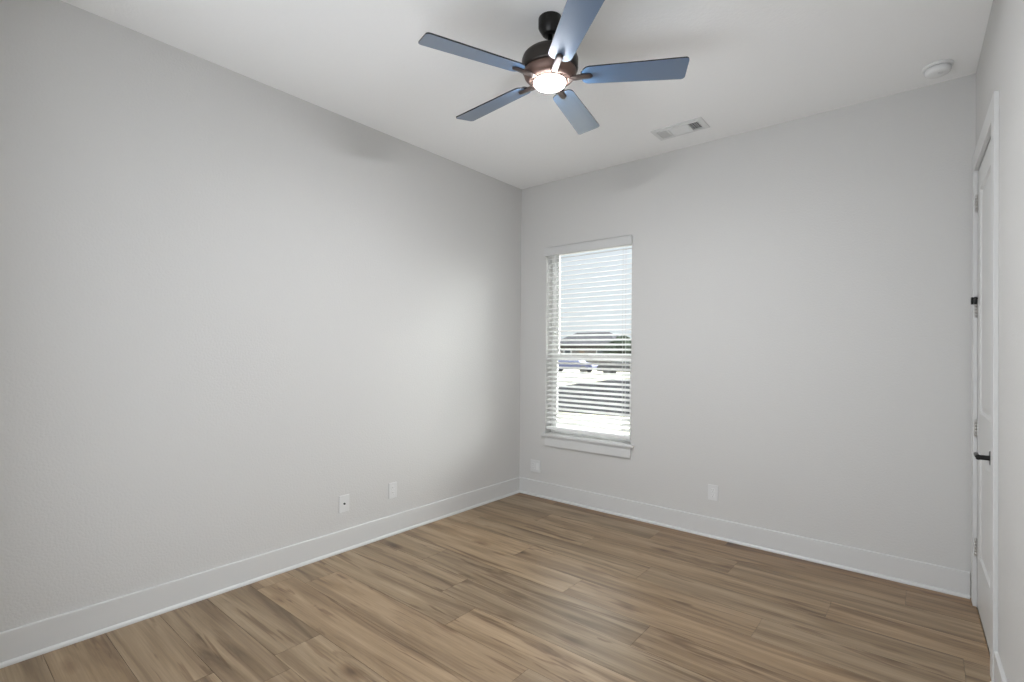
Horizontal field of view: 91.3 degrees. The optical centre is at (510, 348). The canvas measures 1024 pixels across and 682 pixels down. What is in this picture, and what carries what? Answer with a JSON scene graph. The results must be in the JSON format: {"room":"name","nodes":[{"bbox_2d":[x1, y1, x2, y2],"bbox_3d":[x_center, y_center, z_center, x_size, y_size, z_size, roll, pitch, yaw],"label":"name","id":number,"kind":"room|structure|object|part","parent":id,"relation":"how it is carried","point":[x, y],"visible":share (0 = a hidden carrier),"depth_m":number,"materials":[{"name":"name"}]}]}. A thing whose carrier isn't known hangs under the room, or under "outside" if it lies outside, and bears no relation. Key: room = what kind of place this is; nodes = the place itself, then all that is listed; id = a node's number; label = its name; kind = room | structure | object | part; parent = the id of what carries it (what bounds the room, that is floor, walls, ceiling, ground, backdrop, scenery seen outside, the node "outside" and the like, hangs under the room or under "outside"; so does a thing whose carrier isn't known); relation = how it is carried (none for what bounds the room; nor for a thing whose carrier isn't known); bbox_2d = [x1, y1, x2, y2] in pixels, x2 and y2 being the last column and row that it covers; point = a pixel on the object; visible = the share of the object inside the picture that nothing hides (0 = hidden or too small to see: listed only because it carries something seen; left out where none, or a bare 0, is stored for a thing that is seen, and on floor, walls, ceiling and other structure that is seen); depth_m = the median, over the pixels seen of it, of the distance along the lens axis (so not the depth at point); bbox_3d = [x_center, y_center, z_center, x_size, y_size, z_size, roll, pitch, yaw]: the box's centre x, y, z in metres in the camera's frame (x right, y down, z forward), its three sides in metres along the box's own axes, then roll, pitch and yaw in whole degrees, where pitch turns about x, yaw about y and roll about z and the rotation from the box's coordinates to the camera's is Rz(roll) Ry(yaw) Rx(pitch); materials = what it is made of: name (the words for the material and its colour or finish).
{"room":"empty bedroom","nodes":[
{"label":"empty bedroom","id":0,"kind":"room"},
{"bbox_2d":[0,0,521,631],"bbox_3d":[-1.246,-0.107,3.528,0.120,3.050,4.070,0,0,40],"label":"wall","id":1,"kind":"structure","parent":0,"point":[234,306],"depth_m":2.86,"materials":[{"name":"grey paint"}]},
{"bbox_2d":[0,477,519,668],"bbox_3d":[-1.163,1.344,3.519,0.027,0.149,3.950,0,0,40],"label":"baseboard","id":2,"kind":"structure","parent":1,"relation":"attached to","point":[18,644],"depth_m":2.85,"materials":[{"name":"white wood"}]},
{"bbox_2d":[339,494,348,512],"bbox_3d":[-1.169,1.088,3.519,0.016,0.118,0.080,0,0,40],"label":"cable plate","id":3,"kind":"object","parent":1,"relation":"attached to","point":[343,500],"visible":1,"depth_m":3.52,"materials":[{"name":"white plastic"}]},
{"bbox_2d":[389,482,396,498],"bbox_3d":[-0.905,1.085,3.844,0.008,0.118,0.074,0,0,40],"label":"wall outlet","id":4,"kind":"object","parent":1,"relation":"attached to","point":[392,486],"visible":1,"depth_m":3.84,"materials":[{"name":"white plastic"}]},
{"bbox_2d":[0,493,990,681],"bbox_3d":[-0.681,1.411,1.399,4.672,0.001,6.600,0,0,40],"label":"floor","id":5,"kind":"structure","parent":0,"point":[519,587],"depth_m":2.63,"materials":[{"name":"brown wood"}]},
{"bbox_2d":[61,0,992,188],"bbox_3d":[0.163,-1.687,2.486,3.612,0.120,4.230,0,0,40],"label":"ceiling","id":6,"kind":"structure","parent":0,"point":[753,64],"depth_m":2.79,"materials":[{"name":"white paint"}]},
{"bbox_2d":[418,0,689,133],"bbox_3d":[0.174,-1.458,2.500,1.237,0.338,1.267,0,0,40],"label":"ceiling fan","id":7,"kind":"object","parent":6,"relation":"hanging from","point":[549,65],"visible":1,"depth_m":2.39,"materials":[{"name":"blue wood"}]},
{"bbox_3d":[-0.164,-1.341,2.279,0.496,0.033,0.136,1,0,-28],"label":"blade","id":8,"kind":"part","parent":7,"relation":"part of","materials":[{"name":"blue wood"}]},
{"bbox_3d":[-0.098,-1.338,2.748,0.496,0.033,0.136,0,0,44],"label":"blade","id":9,"kind":"part","parent":7,"relation":"part of","materials":[{"name":"blue wood"}]},
{"bbox_3d":[0.261,-1.339,2.071,0.136,0.033,0.496,1,0,-10],"label":"blade","id":10,"kind":"part","parent":7,"relation":"part of","materials":[{"name":"blue wood"}]},
{"bbox_3d":[0.369,-1.333,2.830,0.136,0.033,0.496,0,0,26],"label":"blade","id":11,"kind":"part","parent":7,"relation":"part of","materials":[{"name":"blue wood"}]},
{"bbox_3d":[0.591,-1.334,2.411,0.496,0.033,0.136,0,0,8],"label":"blade","id":12,"kind":"part","parent":7,"relation":"part of","materials":[{"name":"blue wood"}]},
{"bbox_2d":[650,117,709,140],"bbox_3d":[1.239,-1.605,3.671,0.370,0.012,0.196,0,0,40],"label":"ceiling vent","id":13,"kind":"object","parent":6,"relation":"in","point":[696,124],"visible":1,"depth_m":3.66,"materials":[{"name":"white metal"}]},
{"bbox_2d":[922,59,953,78],"bbox_3d":[2.426,-1.580,2.847,0.142,0.054,0.142,0,0,40],"label":"smoke detector","id":14,"kind":"object","parent":6,"relation":"attached to","point":[939,68],"visible":1,"depth_m":2.81,"materials":[{"name":"white plastic"}]},
{"bbox_2d":[558,378,629,416],"bbox_3d":[4.681,1.993,26.059,63.043,0.015,21.817,0,0,32],"label":"street","id":15,"kind":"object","parent":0,"point":[604,381],"visible":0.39,"depth_m":20.04,"materials":[{"name":"grey asphalt"}]},
{"bbox_2d":[519,73,975,597],"bbox_3d":[1.447,-0.082,4.044,3.612,3.050,0.160,0,0,40],"label":"wall","id":16,"kind":"structure","parent":0,"point":[801,328],"depth_m":3.48,"materials":[{"name":"grey paint"}]},
{"bbox_2d":[530,459,540,472],"bbox_3d":[0.241,1.151,4.918,0.120,0.118,0.008,0,0,40],"label":"double outlet","id":17,"kind":"object","parent":16,"relation":"attached to","point":[535,464],"visible":1,"depth_m":4.91,"materials":[{"name":"white plastic"}]},
{"bbox_2d":[541,432,633,457],"bbox_3d":[0.699,0.876,4.588,0.962,0.114,0.127,0,0,40],"label":"trim","id":18,"kind":"structure","parent":16,"relation":"attached to","point":[573,442],"depth_m":4.53,"materials":[{"name":"white wood"}]},
{"bbox_2d":[551,245,631,442],"bbox_3d":[0.762,-0.079,4.664,0.897,1.800,0.069,0,0,40],"label":"window","id":19,"kind":"structure","parent":16,"relation":"in","point":[556,256],"depth_m":4.90,"materials":[{"name":"white plastic"}]},
{"bbox_2d":[544,235,631,438],"bbox_3d":[0.695,-0.098,4.586,0.916,1.748,0.082,0,0,40],"label":"window blind","id":20,"kind":"object","parent":19,"relation":"attached to","point":[624,240],"visible":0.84,"depth_m":4.57,"materials":[{"name":"grey plastic"}]},
{"bbox_3d":[0.421,-0.086,4.829,0.002,1.670,0.056,0,0,40],"label":"ladder cord","id":21,"kind":"part","parent":20,"relation":"part of","materials":[{"name":"white fabric"}]},
{"bbox_3d":[0.699,0.762,4.590,0.883,0.028,0.050,0,0,40],"label":"rail","id":22,"kind":"part","parent":20,"relation":"part of","materials":[{"name":"white plastic"}]},
{"bbox_3d":[0.986,-0.084,4.362,0.002,1.670,0.056,0,0,40],"label":"ladder cord","id":23,"kind":"part","parent":20,"relation":"part of","materials":[{"name":"white fabric"}]},
{"bbox_3d":[0.752,0.428,4.653,0.841,0.730,0.026,0,0,40],"label":"sash","id":24,"kind":"part","parent":19,"relation":"part of","materials":[{"name":"white plastic"}]},
{"bbox_3d":[0.776,-0.420,4.679,0.841,1.062,0.024,0,0,40],"label":"sash","id":25,"kind":"part","parent":19,"relation":"part of","materials":[{"name":"white plastic"}]},
{"bbox_2d":[708,484,717,500],"bbox_3d":[1.548,1.101,3.837,0.074,0.118,0.008,0,0,40],"label":"wall outlet","id":26,"kind":"object","parent":16,"relation":"attached to","point":[712,489],"visible":1,"depth_m":3.83,"materials":[{"name":"white plastic"}]},
{"bbox_2d":[520,477,969,598],"bbox_3d":[1.369,1.367,3.970,3.352,0.149,0.027,0,0,40],"label":"baseboard","id":27,"kind":"structure","parent":16,"relation":"attached to","point":[956,582],"depth_m":3.55,"materials":[{"name":"white wood"}]},
{"bbox_2d":[976,0,1023,681],"bbox_3d":[1.475,-0.099,1.278,0.120,3.050,4.070,0,0,39],"label":"wall","id":28,"kind":"structure","parent":0,"point":[1000,67],"depth_m":1.91,"materials":[{"name":"grey paint"}]},
{"bbox_2d":[973,139,990,650],"bbox_3d":[2.371,0.216,2.518,0.102,2.425,0.765,0,0,39],"label":"door","id":29,"kind":"structure","parent":28,"relation":"in","point":[982,430],"depth_m":2.58,"materials":[{"name":"white wood"}]},
{"bbox_2d":[971,297,977,304],"bbox_3d":[2.604,-0.271,2.813,0.031,0.040,0.036,0,0,38],"label":"door stop","id":30,"kind":"object","parent":29,"relation":"attached to","point":[973,299],"visible":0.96,"depth_m":2.81,"materials":[{"name":"black metal"}]},
{"bbox_3d":[2.183,0.496,2.315,0.062,0.066,0.152,0,0,39],"label":"handle","id":31,"kind":"part","parent":29,"relation":"part of","materials":[{"name":"black metal"}]},
{"bbox_2d":[971,90,998,680],"bbox_3d":[2.416,0.169,2.476,0.137,2.544,0.951,0,0,39],"label":"trim","id":32,"kind":"structure","parent":28,"relation":"attached to","point":[990,128],"depth_m":2.18,"materials":[{"name":"white wood"}]},
{"bbox_2d":[990,651,1006,681],"bbox_3d":[1.137,1.347,0.977,0.028,0.149,2.965,0,0,39],"label":"baseboard","id":33,"kind":"structure","parent":28,"relation":"attached to","point":[999,675],"depth_m":2.04,"materials":[{"name":"white wood"}]},
{"label":"outside","id":34,"kind":"structure","parent":0,"visible":0},
{"bbox_2d":[558,369,629,434],"bbox_3d":[20.327,2.621,92.256,200.000,0.200,159.800,0,0,40],"label":"ground","id":35,"kind":"structure","parent":34,"point":[568,370],"depth_m":13.99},
{"bbox_2d":[558,360,597,371],"bbox_3d":[5.490,1.398,45.484,4.530,1.450,1.800,0,0,28],"label":"car","id":36,"kind":"object","parent":35,"relation":"on","point":[577,361],"visible":0.43,"depth_m":44.58,"materials":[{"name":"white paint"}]},
{"bbox_2d":[560,332,616,362],"bbox_3d":[14.183,-0.210,86.861,13.800,5.300,8.400,0,0,40],"label":"house","id":37,"kind":"structure","parent":35,"relation":"on","point":[568,337],"depth_m":84.42,"materials":[{"name":"brick"}]},
{"bbox_2d":[597,361,629,372],"bbox_3d":[9.438,1.401,40.797,4.530,1.450,1.800,0,0,30],"label":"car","id":38,"kind":"object","parent":35,"relation":"on","point":[620,362],"visible":0.26,"depth_m":40.46,"materials":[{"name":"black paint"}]},
{"bbox_2d":[603,336,630,355],"bbox_3d":[15.986,0.159,72.076,4.920,4.445,4.485,0,0,40],"label":"tree","id":39,"kind":"object","parent":35,"relation":"on","point":[617,337],"visible":0.37,"depth_m":70.74,"materials":[{"name":"green plant"}]}
]}

